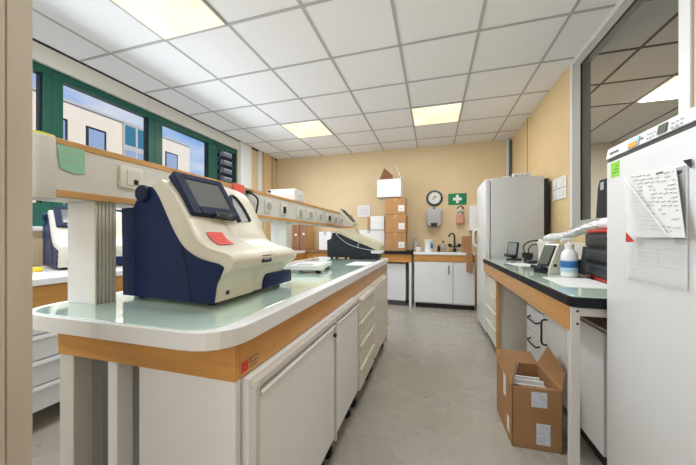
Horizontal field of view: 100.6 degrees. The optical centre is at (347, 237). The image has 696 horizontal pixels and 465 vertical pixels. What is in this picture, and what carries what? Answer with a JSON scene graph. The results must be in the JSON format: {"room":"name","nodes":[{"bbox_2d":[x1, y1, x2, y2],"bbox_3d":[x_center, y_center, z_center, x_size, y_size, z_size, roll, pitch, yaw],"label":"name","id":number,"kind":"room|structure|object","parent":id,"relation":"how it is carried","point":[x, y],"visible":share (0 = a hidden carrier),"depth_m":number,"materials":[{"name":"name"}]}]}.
{"room":"laboratory","nodes":[
{"label":"laboratory","id":0,"kind":"room"},
{"bbox_2d":[0,0,32,464],"bbox_3d":[-0.800,-0.232,0.557,0.150,2.703,0.216,0,0,16],"label":"trim","id":1,"kind":"structure","parent":0,"point":[16,16],"depth_m":0.61,"materials":[{"name":"brown wood"}]},
{"bbox_2d":[33,149,275,266],"bbox_3d":[-2.478,-0.232,2.657,0.100,2.704,6.790,0,0,16],"label":"wall","id":2,"kind":"structure","parent":0,"point":[37,235],"depth_m":2.37,"materials":[{"name":"paint"}]},
{"bbox_2d":[33,60,51,226],"bbox_3d":[-2.682,-0.755,1.969,0.080,1.350,1.015,0,0,16],"label":"window","id":3,"kind":"structure","parent":2,"relation":"in","point":[42,74],"depth_m":2.38,"materials":[{"name":"teal paint"}]},
{"bbox_2d":[52,69,154,212],"bbox_3d":[-2.405,-0.755,2.904,0.080,1.350,0.935,0,0,16],"label":"window","id":4,"kind":"structure","parent":2,"relation":"in","point":[83,113],"depth_m":2.81,"materials":[{"name":"teal paint"}]},
{"bbox_2d":[33,41,238,149],"bbox_3d":[-2.585,-1.490,2.058,0.035,0.140,5.580,0,0,16],"label":"trim","id":5,"kind":"structure","parent":2,"relation":"attached to","point":[46,56],"depth_m":2.92,"materials":[{"name":"grey plastic"}]},
{"bbox_2d":[33,38,276,160],"bbox_3d":[-2.416,-1.573,2.638,0.030,0.021,6.790,0,0,16],"label":"trim","id":6,"kind":"structure","parent":2,"relation":"attached to","point":[35,40],"depth_m":2.96,"materials":[{"name":"black plastic"}]},
{"bbox_2d":[155,114,211,177],"bbox_3d":[-2.144,-0.755,3.788,0.080,1.350,0.910,0,0,16],"label":"window","id":7,"kind":"structure","parent":2,"relation":"in","point":[179,147],"depth_m":3.74,"materials":[{"name":"teal paint"}]},
{"bbox_2d":[212,139,236,183],"bbox_3d":[-1.937,-0.755,4.488,0.080,1.350,0.550,0,0,16],"label":"window","id":8,"kind":"structure","parent":2,"relation":"in","point":[224,158],"depth_m":4.49,"materials":[{"name":"teal paint"}]},
{"bbox_2d":[238,142,251,188],"bbox_3d":[-1.740,-0.675,4.889,0.050,1.790,0.290,0,0,16],"label":"trim","id":9,"kind":"structure","parent":2,"relation":"attached to","point":[245,151],"depth_m":4.86,"materials":[{"name":"white paint"}]},
{"bbox_2d":[258,151,261,225],"bbox_3d":[-1.620,-0.681,5.320,0.035,1.803,0.115,0,0,16],"label":"trim","id":10,"kind":"structure","parent":2,"relation":"attached to","point":[259,152],"depth_m":5.30,"materials":[{"name":"white laminate"}]},
{"bbox_2d":[263,153,270,240],"bbox_3d":[-1.550,-0.681,5.532,0.050,1.803,0.230,0,0,16],"label":"trim","id":11,"kind":"structure","parent":2,"relation":"attached to","point":[266,158],"depth_m":5.50,"materials":[{"name":"beige laminate"}]},
{"bbox_2d":[271,157,274,189],"bbox_3d":[-1.488,-0.681,5.743,0.050,1.803,0.070,0,0,16],"label":"trim","id":12,"kind":"structure","parent":2,"relation":"attached to","point":[272,158],"depth_m":5.71,"materials":[{"name":"beige laminate"}]},
{"bbox_2d":[33,300,602,464],"bbox_3d":[1.241,1.180,1.870,8.080,0.120,7.790,0,0,16],"label":"floor","id":13,"kind":"structure","parent":0,"point":[429,395],"depth_m":1.89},
{"bbox_2d":[33,307,59,412],"bbox_3d":[-1.941,0.762,1.935,0.511,0.714,0.630,0,0,16],"label":"drawer unit","id":14,"kind":"object","parent":13,"relation":"on","point":[46,357],"visible":0.02,"depth_m":1.68,"materials":[{"name":"white laminate"}]},
{"bbox_2d":[33,251,304,307],"bbox_3d":[-1.763,0.677,3.207,0.940,0.885,4.050,0,0,16],"label":"lab bench","id":15,"kind":"object","parent":13,"relation":"on","point":[50,285],"visible":0.09,"depth_m":1.73,"materials":[{"name":"white wood"}]},
{"bbox_2d":[33,267,42,271],"bbox_3d":[-2.121,0.220,1.962,0.070,0.029,0.050,0,0,16],"label":"box","id":16,"kind":"object","parent":15,"relation":"on","point":[35,269],"visible":0.71,"depth_m":1.95,"materials":[{"name":"yellow plastic"}]},
{"bbox_2d":[42,206,121,269],"bbox_3d":[-2.050,0.001,2.364,0.536,0.467,0.588,0,0,31],"label":"blood analyser","id":17,"kind":"object","parent":15,"relation":"on","point":[55,226],"visible":0.45,"depth_m":2.14,"materials":[{"name":"grey plastic"}]},
{"bbox_2d":[33,251,304,286],"bbox_3d":[-1.763,0.255,3.207,0.940,0.040,4.050,0,0,16],"label":"countertop","id":18,"kind":"structure","parent":15,"relation":"on","point":[49,275],"depth_m":1.77,"materials":[{"name":"white laminate"}]},
{"bbox_2d":[33,257,387,464],"bbox_3d":[-0.373,0.676,2.085,0.942,0.888,2.652,0,0,16],"label":"lab bench","id":19,"kind":"object","parent":13,"relation":"on","point":[146,380],"visible":0.88,"depth_m":0.87,"materials":[{"name":"white laminate"}]},
{"bbox_2d":[33,133,352,304],"bbox_3d":[-0.496,-0.036,2.485,0.200,0.536,3.415,0,0,16],"label":"rail","id":20,"kind":"object","parent":19,"relation":"on","point":[110,180],"visible":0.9,"depth_m":1.02,"materials":[{"name":"grey plastic"}]},
{"bbox_2d":[33,130,54,136],"bbox_3d":[-0.951,-0.314,0.891,0.072,0.018,0.071,0,0,16],"label":"pad","id":21,"kind":"object","parent":20,"relation":"on","point":[34,131],"visible":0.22,"depth_m":0.87,"materials":[{"name":"yellow paper"}]},
{"bbox_2d":[57,144,84,173],"bbox_3d":[-0.874,-0.244,0.912,0.003,0.084,0.074,0,0,16],"label":"sticky note","id":22,"kind":"object","parent":20,"relation":"attached to","point":[72,160],"visible":1,"depth_m":0.91,"materials":[{"name":"green paper"}]},
{"bbox_2d":[119,165,142,189],"bbox_3d":[-0.819,-0.223,1.092,0.014,0.081,0.086,0,0,16],"label":"socket","id":23,"kind":"object","parent":20,"relation":"attached to","point":[130,176],"depth_m":1.08,"materials":[{"name":"beige plastic"}]},
{"bbox_2d":[56,137,352,216],"bbox_3d":[-0.496,-0.292,2.513,0.184,0.021,3.362,0,0,16],"label":"wooden shelf","id":24,"kind":"object","parent":20,"relation":"attached to","point":[92,152],"depth_m":1.17,"materials":[{"name":"brown wood"}]},
{"bbox_2d":[232,183,243,193],"bbox_3d":[-0.638,-0.281,1.680,0.016,0.053,0.090,0,0,16],"label":"pad","id":25,"kind":"object","parent":20,"relation":"attached to","point":[240,188],"visible":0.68,"depth_m":1.67,"materials":[{"name":"red paper"}]},
{"bbox_2d":[246,190,258,213],"bbox_3d":[-0.593,-0.217,1.802,0.031,0.136,0.109,0,0,16],"label":"power cable","id":26,"kind":"object","parent":20,"relation":"hanging from","point":[249,192],"visible":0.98,"depth_m":1.81,"materials":[{"name":"black plastic"}]},
{"bbox_2d":[264,199,271,212],"bbox_3d":[-0.552,-0.213,1.996,0.014,0.090,0.085,0,0,16],"label":"socket","id":27,"kind":"object","parent":20,"relation":"attached to","point":[267,202],"depth_m":1.98,"materials":[{"name":"grey plastic"}]},
{"bbox_2d":[280,203,286,214],"bbox_3d":[-0.491,-0.213,2.202,0.014,0.090,0.095,0,0,16],"label":"socket","id":28,"kind":"object","parent":20,"relation":"attached to","point":[283,206],"depth_m":2.18,"materials":[{"name":"grey plastic"}]},
{"bbox_2d":[268,188,303,202],"bbox_3d":[-0.539,-0.354,2.515,0.260,0.101,0.202,0,0,16],"label":"instrument box","id":29,"kind":"object","parent":20,"relation":"on","point":[293,194],"visible":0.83,"depth_m":2.43,"materials":[{"name":"white plastic"}]},
{"bbox_2d":[296,206,303,217],"bbox_3d":[-0.411,-0.213,2.473,0.014,0.090,0.130,0,0,16],"label":"socket","id":30,"kind":"object","parent":20,"relation":"attached to","point":[299,209],"depth_m":2.45,"materials":[{"name":"grey plastic"}]},
{"bbox_2d":[306,209,313,218],"bbox_3d":[-0.351,-0.213,2.674,0.014,0.090,0.150,0,0,16],"label":"socket","id":31,"kind":"object","parent":20,"relation":"attached to","point":[309,212],"depth_m":2.65,"materials":[{"name":"grey plastic"}]},
{"bbox_2d":[317,211,322,220],"bbox_3d":[-0.282,-0.213,2.907,0.014,0.090,0.125,0,0,16],"label":"socket","id":32,"kind":"object","parent":20,"relation":"attached to","point":[319,213],"depth_m":2.88,"materials":[{"name":"grey plastic"}]},
{"bbox_2d":[326,213,331,221],"bbox_3d":[-0.208,-0.213,3.159,0.014,0.090,0.150,0,0,16],"label":"socket","id":33,"kind":"object","parent":20,"relation":"attached to","point":[328,215],"depth_m":3.13,"materials":[{"name":"grey plastic"}]},
{"bbox_2d":[122,171,295,304],"bbox_3d":[-0.527,-0.001,1.260,0.536,0.467,0.588,0,0,16],"label":"blood analyser","id":34,"kind":"object","parent":19,"relation":"on","point":[186,237],"visible":1,"depth_m":1.03,"materials":[{"name":"beige plastic"}]},
{"bbox_2d":[33,257,387,350],"bbox_3d":[-0.316,0.259,2.068,0.822,0.047,2.652,0,0,16],"label":"countertop","id":35,"kind":"structure","parent":19,"relation":"on","point":[243,330],"depth_m":0.80,"materials":[{"name":"green glass"}]},
{"bbox_2d":[283,261,331,273],"bbox_3d":[-0.273,0.207,2.020,0.260,0.050,0.380,0,0,6],"label":"plastic tray","id":36,"kind":"object","parent":19,"relation":"on","point":[317,269],"visible":0.61,"depth_m":1.84,"materials":[{"name":"white plastic"}]},
{"bbox_2d":[289,262,325,265],"bbox_3d":[-0.279,0.194,2.016,0.190,0.019,0.310,0,0,6],"label":"paper stack","id":37,"kind":"object","parent":36,"relation":"in","point":[299,263],"visible":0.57,"depth_m":2.01,"materials":[{"name":"white paper"}]},
{"bbox_2d":[327,208,383,258],"bbox_3d":[0.094,-0.044,3.149,0.605,0.551,0.259,0,0,16],"label":"blood analyser","id":38,"kind":"object","parent":19,"relation":"on","point":[345,243],"visible":0.99,"depth_m":3.06,"materials":[{"name":"grey plastic"}]},
{"bbox_2d":[371,250,383,253],"bbox_3d":[0.310,0.152,3.024,0.120,0.036,0.124,0,0,16],"label":"tray","id":39,"kind":"object","parent":38,"relation":"on","point":[372,251],"depth_m":2.97,"materials":[{"name":"white plastic"}]},
{"bbox_2d":[346,262,373,265],"bbox_3d":[0.113,0.231,2.532,0.180,0.003,0.320,0,0,16],"label":"paper sheet","id":40,"kind":"object","parent":19,"relation":"on","point":[353,263],"visible":1,"depth_m":2.51,"materials":[{"name":"white paper"}]},
{"bbox_2d":[241,316,335,464],"bbox_3d":[-0.346,0.750,1.138,0.412,0.737,0.650,0,0,16],"label":"base cabinet","id":41,"kind":"object","parent":13,"relation":"on","point":[287,401],"visible":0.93,"depth_m":0.98,"materials":[{"name":"white laminate"}]},
{"bbox_2d":[324,297,358,458],"bbox_3d":[-0.190,0.750,1.647,0.422,0.737,0.479,0,0,16],"label":"base cabinet","id":42,"kind":"object","parent":13,"relation":"on","point":[345,335],"visible":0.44,"depth_m":1.56,"materials":[{"name":"white laminate"}]},
{"bbox_2d":[293,249,413,306],"bbox_3d":[0.000,0.673,5.162,2.272,0.893,0.560,0,0,16],"label":"lab bench","id":43,"kind":"object","parent":13,"relation":"on","point":[393,256],"visible":0.47,"depth_m":4.68,"materials":[{"name":"black"}]},
{"bbox_2d":[292,225,299,249],"bbox_3d":[-0.915,0.001,5.430,0.146,0.452,0.304,0,0,16],"label":"case","id":44,"kind":"object","parent":43,"relation":"on","point":[295,228],"visible":0.71,"depth_m":5.28,"materials":[{"name":"brown wood"}]},
{"bbox_2d":[300,225,313,249],"bbox_3d":[-0.766,-0.006,5.386,0.146,0.467,0.304,0,0,16],"label":"case","id":45,"kind":"object","parent":43,"relation":"on","point":[306,232],"visible":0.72,"depth_m":5.26,"materials":[{"name":"brown wood"}]},
{"bbox_2d":[293,249,326,252],"bbox_3d":[-0.252,0.248,5.236,1.748,0.043,0.560,0,0,16],"label":"countertop","id":46,"kind":"structure","parent":43,"relation":"on","point":[310,250],"depth_m":5.05,"materials":[{"name":"white wood"}]},
{"bbox_2d":[319,232,334,249],"bbox_3d":[-0.373,0.065,5.209,0.230,0.322,0.222,0,0,16],"label":"carton","id":47,"kind":"object","parent":43,"relation":"on","point":[323,236],"visible":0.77,"depth_m":5.11,"materials":[{"name":"white cardboard"}]},
{"bbox_2d":[359,230,386,249],"bbox_3d":[0.407,0.050,5.114,0.540,0.352,0.362,0,0,16],"label":"carton","id":48,"kind":"object","parent":43,"relation":"on","point":[379,235],"visible":0.48,"depth_m":4.90,"materials":[{"name":"white cardboard"}]},
{"bbox_2d":[370,223,384,229],"bbox_3d":[0.541,-0.183,5.038,0.240,0.113,0.330,0,0,16],"label":"carton","id":49,"kind":"object","parent":48,"relation":"on","point":[373,226],"visible":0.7,"depth_m":4.88,"materials":[{"name":"white paper"}]},
{"bbox_2d":[370,216,384,222],"bbox_3d":[0.541,-0.298,5.038,0.240,0.113,0.330,0,0,16],"label":"carton","id":50,"kind":"object","parent":49,"relation":"on","point":[373,219],"visible":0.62,"depth_m":4.88,"materials":[{"name":"white cardboard"}]},
{"bbox_2d":[385,232,406,250],"bbox_3d":[0.819,0.075,4.886,0.330,0.302,0.364,0,0,15],"label":"carton","id":51,"kind":"object","parent":43,"relation":"on","point":[395,241],"visible":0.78,"depth_m":4.71,"materials":[{"name":"cardboard"}]},
{"bbox_2d":[385,215,407,232],"bbox_3d":[0.827,-0.222,4.884,0.330,0.288,0.364,0,0,18],"label":"carton","id":52,"kind":"object","parent":51,"relation":"on","point":[393,223],"visible":0.99,"depth_m":4.72,"materials":[{"name":"cardboard"}]},
{"bbox_2d":[385,197,406,214],"bbox_3d":[0.815,-0.509,4.888,0.330,0.282,0.364,0,0,14],"label":"carton","id":53,"kind":"object","parent":52,"relation":"on","point":[394,205],"visible":0.83,"depth_m":4.71,"materials":[{"name":"cardboard"}]},
{"bbox_2d":[377,164,402,199],"bbox_3d":[0.717,-0.931,4.897,0.403,0.558,0.362,0,0,16],"label":"carton","id":54,"kind":"object","parent":53,"relation":"on","point":[387,187],"visible":0.93,"depth_m":4.74,"materials":[{"name":"white cardboard"}]},
{"bbox_2d":[382,250,413,253],"bbox_3d":[0.839,0.248,4.914,0.522,0.043,0.560,0,0,16],"label":"countertop","id":55,"kind":"structure","parent":43,"relation":"on","point":[407,251],"depth_m":4.64,"materials":[{"name":"black"}]},
{"bbox_2d":[350,285,374,407],"bbox_3d":[-0.073,0.752,2.131,0.471,0.734,0.475,0,0,16],"label":"drawer unit","id":56,"kind":"object","parent":13,"relation":"on","point":[366,307],"visible":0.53,"depth_m":2.00,"materials":[{"name":"beige laminate"}]},
{"bbox_2d":[369,275,386,373],"bbox_3d":[0.077,0.750,2.691,0.482,0.737,0.655,0,0,16],"label":"base cabinet","id":57,"kind":"object","parent":13,"relation":"on","point":[380,284],"visible":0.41,"depth_m":2.55,"materials":[{"name":"beige laminate"}]},
{"bbox_2d":[387,262,407,305],"bbox_3d":[0.790,0.775,4.947,0.430,0.690,0.425,0,0,16],"label":"fridge","id":58,"kind":"object","parent":13,"relation":"on","point":[397,271],"visible":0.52,"depth_m":4.73,"materials":[{"name":"white metal"}]},
{"bbox_2d":[413,233,474,309],"bbox_3d":[1.546,0.523,4.709,0.905,1.194,0.562,0,0,16],"label":"sink","id":59,"kind":"object","parent":13,"relation":"on","point":[441,278],"visible":0.98,"depth_m":4.48,"materials":[{"name":"white laminate"}]},
{"bbox_2d":[424,240,432,251],"bbox_3d":[1.305,0.139,4.659,0.142,0.198,0.146,0,0,16],"label":"plastic tub","id":60,"kind":"object","parent":59,"relation":"on","point":[428,243],"visible":0.98,"depth_m":4.60,"materials":[{"name":"white plastic"}]},
{"bbox_2d":[413,251,474,255],"bbox_3d":[1.549,0.258,4.719,0.905,0.040,0.540,0,0,16],"label":"countertop","id":61,"kind":"structure","parent":59,"relation":"on","point":[421,252],"depth_m":4.48,"materials":[{"name":"white laminate"}]},
{"bbox_2d":[448,233,460,250],"bbox_3d":[1.766,0.081,4.779,0.213,0.310,0.193,0,0,16],"label":"tap","id":62,"kind":"object","parent":61,"relation":"on","point":[450,245],"depth_m":4.82,"materials":[{"name":"black metal"}]},
{"bbox_2d":[462,236,471,252],"bbox_3d":[1.850,0.111,4.511,0.120,0.251,0.260,0,0,16],"label":"carton","id":63,"kind":"object","parent":59,"relation":"on","point":[466,240],"visible":0.84,"depth_m":4.39,"materials":[{"name":"brown cardboard"}]},
{"bbox_2d":[466,252,472,272],"bbox_3d":[1.822,0.385,4.334,0.087,0.310,0.025,0,0,16],"label":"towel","id":64,"kind":"object","parent":59,"relation":"hanging from","point":[469,255],"visible":1,"depth_m":4.32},
{"bbox_2d":[485,274,527,350],"bbox_3d":[1.660,0.752,2.818,0.511,0.734,0.515,0,0,16],"label":"drawer unit","id":65,"kind":"object","parent":13,"relation":"on","point":[513,309],"visible":0.38,"depth_m":2.61,"materials":[{"name":"beige laminate"}]},
{"bbox_2d":[472,172,548,336],"bbox_3d":[1.883,0.182,3.437,0.687,1.875,0.620,0,0,16],"label":"fridge","id":66,"kind":"object","parent":13,"relation":"on","point":[509,209],"depth_m":3.16,"materials":[{"name":"white metal"}]},
{"bbox_2d":[497,346,565,453],"bbox_3d":[1.070,0.895,1.709,0.292,0.451,0.409,0,0,15],"label":"cardboard box","id":67,"kind":"object","parent":13,"relation":"on","point":[531,417],"visible":1,"depth_m":1.54,"materials":[{"name":"cardboard"}]},
{"bbox_2d":[515,375,539,380],"bbox_3d":[1.046,0.974,1.722,0.170,0.282,0.037,0,0,16],"label":"folder","id":68,"kind":"object","parent":67,"relation":"in","point":[516,376],"visible":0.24,"depth_m":1.72,"materials":[{"name":"white paper"}]},
{"bbox_2d":[514,378,543,385],"bbox_3d":[1.026,0.968,1.654,0.170,0.294,0.038,0,0,16],"label":"folder","id":69,"kind":"object","parent":67,"relation":"in","point":[516,380],"visible":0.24,"depth_m":1.66,"materials":[{"name":"white paper"}]},
{"bbox_2d":[513,382,545,387],"bbox_3d":[1.016,0.974,1.621,0.170,0.282,0.037,0,0,16],"label":"folder","id":70,"kind":"object","parent":67,"relation":"in","point":[513,382],"visible":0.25,"depth_m":1.63,"materials":[{"name":"white paper"}]},
{"bbox_2d":[483,259,606,464],"bbox_3d":[1.489,0.677,2.065,0.645,0.886,2.115,0,0,16],"label":"lab bench","id":71,"kind":"object","parent":13,"relation":"on","point":[565,306],"visible":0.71,"depth_m":1.24,"materials":[{"name":"black"}]},
{"bbox_2d":[504,242,521,259],"bbox_3d":[1.695,0.143,2.966,0.133,0.182,0.118,0,0,-26],"label":"card reader","id":72,"kind":"object","parent":71,"relation":"on","point":[512,249],"visible":1,"depth_m":2.95,"materials":[{"name":"grey plastic"}]},
{"bbox_2d":[508,263,536,265],"bbox_3d":[1.505,0.233,2.444,0.220,0.002,0.300,0,0,10],"label":"paper sheet","id":73,"kind":"object","parent":71,"relation":"on","point":[516,264],"visible":0.57,"depth_m":2.44,"materials":[{"name":"white paper"}]},
{"bbox_2d":[522,240,537,259],"bbox_3d":[1.803,0.130,2.731,0.263,0.208,0.140,0,0,16],"label":"power adapter","id":74,"kind":"object","parent":71,"relation":"on","point":[526,255],"visible":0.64,"depth_m":2.71,"materials":[{"name":"black plastic"}]},
{"bbox_2d":[524,260,537,263],"bbox_3d":[1.644,0.218,2.527,0.160,0.031,0.100,0,0,8],"label":"handset","id":75,"kind":"object","parent":71,"relation":"on","point":[525,261],"visible":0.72,"depth_m":2.49,"materials":[{"name":"grey plastic"}]},
{"bbox_2d":[483,259,606,308],"bbox_3d":[1.489,0.258,2.065,0.645,0.040,2.115,0,0,16],"label":"countertop","id":76,"kind":"structure","parent":71,"relation":"on","point":[579,302],"depth_m":1.26,"materials":[{"name":"black"}]},
{"bbox_2d":[538,239,554,259],"bbox_3d":[1.775,0.126,2.583,0.100,0.215,0.100,0,0,16],"label":"carton","id":77,"kind":"object","parent":71,"relation":"on","point":[551,241],"visible":0.22,"depth_m":2.55,"materials":[{"name":"white cardboard"}]},
{"bbox_2d":[530,244,564,273],"bbox_3d":[1.318,0.139,1.896,0.181,0.190,0.132,0,0,-1],"label":"card terminal","id":78,"kind":"object","parent":71,"relation":"on","point":[549,259],"visible":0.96,"depth_m":1.85,"materials":[{"name":"beige plastic"}]},
{"bbox_2d":[537,241,587,258],"bbox_3d":[1.713,0.134,2.320,0.270,0.200,0.260,0,0,16],"label":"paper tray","id":79,"kind":"object","parent":71,"relation":"on","point":[578,247],"visible":0.33,"depth_m":2.30,"materials":[{"name":"white plastic"}]},
{"bbox_2d":[560,239,577,276],"bbox_3d":[1.308,0.121,1.709,0.087,0.225,0.086,0,0,16],"label":"pump bottle","id":80,"kind":"object","parent":71,"relation":"on","point":[569,256],"visible":1,"depth_m":1.68,"materials":[{"name":"white plastic"}]},
{"bbox_2d":[543,277,606,288],"bbox_3d":[1.179,0.233,1.482,0.220,0.002,0.350,0,0,19],"label":"paper sheet","id":81,"kind":"object","parent":71,"relation":"on","point":[566,282],"visible":0.86,"depth_m":1.47,"materials":[{"name":"white paper"}]},
{"bbox_2d":[579,246,587,274],"bbox_3d":[1.475,0.145,1.788,0.035,0.174,0.105,0,0,16],"label":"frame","id":82,"kind":"object","parent":71,"relation":"on","point":[583,260],"visible":0.53,"depth_m":1.81,"materials":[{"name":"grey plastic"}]},
{"bbox_2d":[585,229,606,282],"bbox_3d":[1.440,0.096,1.451,0.300,0.275,0.450,0,0,22],"label":"drawer organizer","id":83,"kind":"object","parent":71,"relation":"on","point":[596,240],"visible":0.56,"depth_m":1.53,"materials":[{"name":"grey plastic"}]},
{"bbox_2d":[543,220,600,240],"bbox_3d":[1.537,-0.038,1.987,0.095,0.129,0.743,0,0,11],"label":"plastic bag","id":84,"kind":"object","parent":83,"relation":"on","point":[593,225],"visible":0.8,"depth_m":1.91,"materials":[{"name":"white plastic"}]},
{"bbox_2d":[598,218,606,228],"bbox_3d":[1.368,-0.073,1.472,0.060,0.060,0.164,0,0,2],"label":"paper roll","id":85,"kind":"object","parent":83,"relation":"on","point":[602,223],"visible":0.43,"depth_m":1.52,"materials":[{"name":"white paper"}]},
{"bbox_2d":[527,302,606,464],"bbox_3d":[1.469,0.770,1.776,0.430,0.700,1.120,0,0,16],"label":"base cabinet","id":86,"kind":"object","parent":13,"relation":"on","point":[543,331],"visible":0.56,"depth_m":1.45,"materials":[{"name":"white laminate"}]},
{"bbox_2d":[606,106,695,464],"bbox_3d":[1.160,0.393,0.734,0.561,1.455,0.596,0,0,16],"label":"fridge","id":87,"kind":"object","parent":13,"relation":"on","point":[651,325],"visible":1,"depth_m":0.88,"materials":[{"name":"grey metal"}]},
{"bbox_2d":[626,164,687,287],"bbox_3d":[0.909,-0.036,0.861,0.004,0.332,0.243,0,0,16],"label":"document","id":88,"kind":"object","parent":87,"relation":"attached to","point":[660,259],"visible":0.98,"depth_m":0.82,"materials":[{"name":"white paper"}]},
{"bbox_2d":[622,159,691,241],"bbox_3d":[0.893,-0.033,0.858,0.025,0.341,0.260,0,0,16],"label":"document sleeve","id":89,"kind":"object","parent":87,"relation":"attached to","point":[688,162],"visible":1,"depth_m":0.84,"materials":[{"name":"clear plastic"}]},
{"bbox_2d":[628,169,685,237],"bbox_3d":[0.892,-0.102,0.841,0.019,0.208,0.245,0,0,16],"label":"document","id":90,"kind":"object","parent":87,"relation":"attached to","point":[658,190],"visible":0.98,"depth_m":0.83,"materials":[{"name":"white paper"}]},
{"bbox_2d":[33,0,618,158],"bbox_3d":[-0.493,-1.644,2.070,4.640,0.120,7.190,0,0,16],"label":"ceiling","id":91,"kind":"structure","parent":0,"point":[345,27],"depth_m":2.59,"materials":[{"name":"tile"}]},
{"bbox_2d":[110,0,226,40],"bbox_3d":[-1.267,-1.577,1.947,0.596,0.009,0.596,0,0,16],"label":"recessed light","id":92,"kind":"object","parent":91,"relation":"in","point":[168,19],"visible":1,"depth_m":2.06,"materials":[{"name":"beige plastic"}]},
{"bbox_2d":[280,120,333,138],"bbox_3d":[-0.586,-1.577,4.249,0.596,0.009,0.596,0,0,16],"label":"recessed light","id":93,"kind":"object","parent":91,"relation":"in","point":[313,128],"visible":1,"depth_m":4.23,"materials":[{"name":"beige plastic"}]},
{"bbox_2d":[33,0,615,157],"bbox_3d":[-0.378,-1.582,2.036,4.280,0.006,6.790,0,0,16],"label":"grid","id":94,"kind":"object","parent":91,"relation":"attached to","point":[300,5],"visible":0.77,"depth_m":2.64,"materials":[{"name":"silver metal"}]},
{"bbox_2d":[411,102,462,125],"bbox_3d":[1.140,-1.577,3.738,0.596,0.009,0.596,0,0,16],"label":"recessed light","id":95,"kind":"object","parent":91,"relation":"in","point":[450,112],"visible":1,"depth_m":3.71,"materials":[{"name":"beige plastic"}]},
{"bbox_2d":[276,139,510,303],"bbox_3d":[0.555,-0.232,5.404,4.600,2.704,0.200,0,0,16],"label":"wall","id":96,"kind":"structure","parent":0,"point":[347,181],"depth_m":5.14,"materials":[{"name":"paint"}]},
{"bbox_2d":[358,205,369,216],"bbox_3d":[0.295,-0.485,5.370,0.240,0.220,0.012,0,0,16],"label":"notice","id":97,"kind":"object","parent":96,"relation":"attached to","point":[363,210],"visible":0.98,"depth_m":5.36,"materials":[{"name":"white paper"}]},
{"bbox_2d":[427,207,440,226],"bbox_3d":[1.473,-0.340,4.954,0.242,0.330,0.142,0,0,16],"label":"dispenser","id":98,"kind":"object","parent":96,"relation":"attached to","point":[433,215],"visible":1,"depth_m":4.89,"materials":[{"name":"grey plastic"}]},
{"bbox_2d":[426,190,442,205],"bbox_3d":[1.497,-0.675,5.002,0.276,0.276,0.034,0,0,16],"label":"wall clock","id":99,"kind":"object","parent":96,"relation":"attached to","point":[434,198],"visible":1,"depth_m":4.99,"materials":[{"name":"white plastic"}]},
{"bbox_2d":[448,193,466,204],"bbox_3d":[1.858,-0.647,4.907,0.290,0.190,0.012,0,0,16],"label":"sign","id":100,"kind":"object","parent":96,"relation":"attached to","point":[457,198],"visible":1,"depth_m":4.90,"materials":[{"name":"green plastic"}]},
{"bbox_2d":[456,206,463,223],"bbox_3d":[1.877,-0.373,4.840,0.124,0.297,0.131,0,0,16],"label":"soap dispenser","id":101,"kind":"object","parent":96,"relation":"attached to","point":[459,217],"visible":1,"depth_m":4.82,"materials":[{"name":"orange plastic"}]},
{"bbox_2d":[456,215,463,223],"bbox_3d":[1.879,-0.300,4.856,0.119,0.150,0.099,0,0,16],"label":"bottle","id":102,"kind":"object","parent":101,"relation":"on","point":[459,218],"depth_m":4.81,"materials":[{"name":"pink plastic"}]},
{"bbox_2d":[468,205,476,230],"bbox_3d":[2.065,-0.307,4.754,0.135,0.405,0.189,0,0,16],"label":"wall box","id":103,"kind":"object","parent":96,"relation":"attached to","point":[472,210],"visible":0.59,"depth_m":4.67,"materials":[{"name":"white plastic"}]},
{"bbox_2d":[511,0,695,244],"bbox_3d":[1.712,-0.232,1.418,0.080,2.704,6.790,0,0,16],"label":"wall","id":104,"kind":"structure","parent":0,"point":[549,122],"depth_m":3.01,"materials":[{"name":"beige paint"}]},
{"bbox_2d":[506,138,508,175],"bbox_3d":[2.572,-0.232,4.660,0.040,2.704,0.055,0,0,16],"label":"trim","id":105,"kind":"structure","parent":104,"relation":"attached to","point":[507,139],"depth_m":4.63,"materials":[{"name":"grey plastic"}]},
{"bbox_2d":[509,140,511,176],"bbox_3d":[2.604,-0.207,4.634,0.030,2.654,0.105,0,0,16],"label":"trim","id":106,"kind":"structure","parent":104,"relation":"attached to","point":[510,141],"depth_m":4.59,"materials":[{"name":"grey metal"}]},
{"bbox_2d":[527,118,527,172],"bbox_3d":[2.386,-0.232,3.841,0.004,2.704,0.014,0,0,16],"label":"trim","id":107,"kind":"structure","parent":104,"relation":"attached to","point":[527,118],"depth_m":3.83,"materials":[{"name":"grey metal"}]},
{"bbox_2d":[552,175,566,190],"bbox_3d":[2.080,-0.530,2.833,0.016,0.104,0.328,0,0,16],"label":"wall socket","id":108,"kind":"object","parent":104,"relation":"attached to","point":[560,182],"visible":1,"depth_m":2.83,"materials":[{"name":"white plastic"}]},
{"bbox_2d":[552,186,566,200],"bbox_3d":[2.080,-0.421,2.833,0.016,0.103,0.328,0,0,16],"label":"wall socket","id":109,"kind":"object","parent":104,"relation":"attached to","point":[561,193],"visible":1,"depth_m":2.83,"materials":[{"name":"white plastic"}]},
{"bbox_2d":[570,0,693,227],"bbox_3d":[1.878,-0.826,1.997,0.110,1.512,1.295,0,0,16],"label":"window","id":110,"kind":"structure","parent":104,"relation":"in","point":[634,73],"depth_m":1.89,"materials":[{"name":"grey plastic"}]},
{"bbox_2d":[596,178,606,217],"bbox_3d":[1.844,-0.279,2.083,0.035,0.272,0.160,0,0,16],"label":"wall phone","id":111,"kind":"object","parent":110,"relation":"on","point":[601,211],"visible":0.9,"depth_m":2.08,"materials":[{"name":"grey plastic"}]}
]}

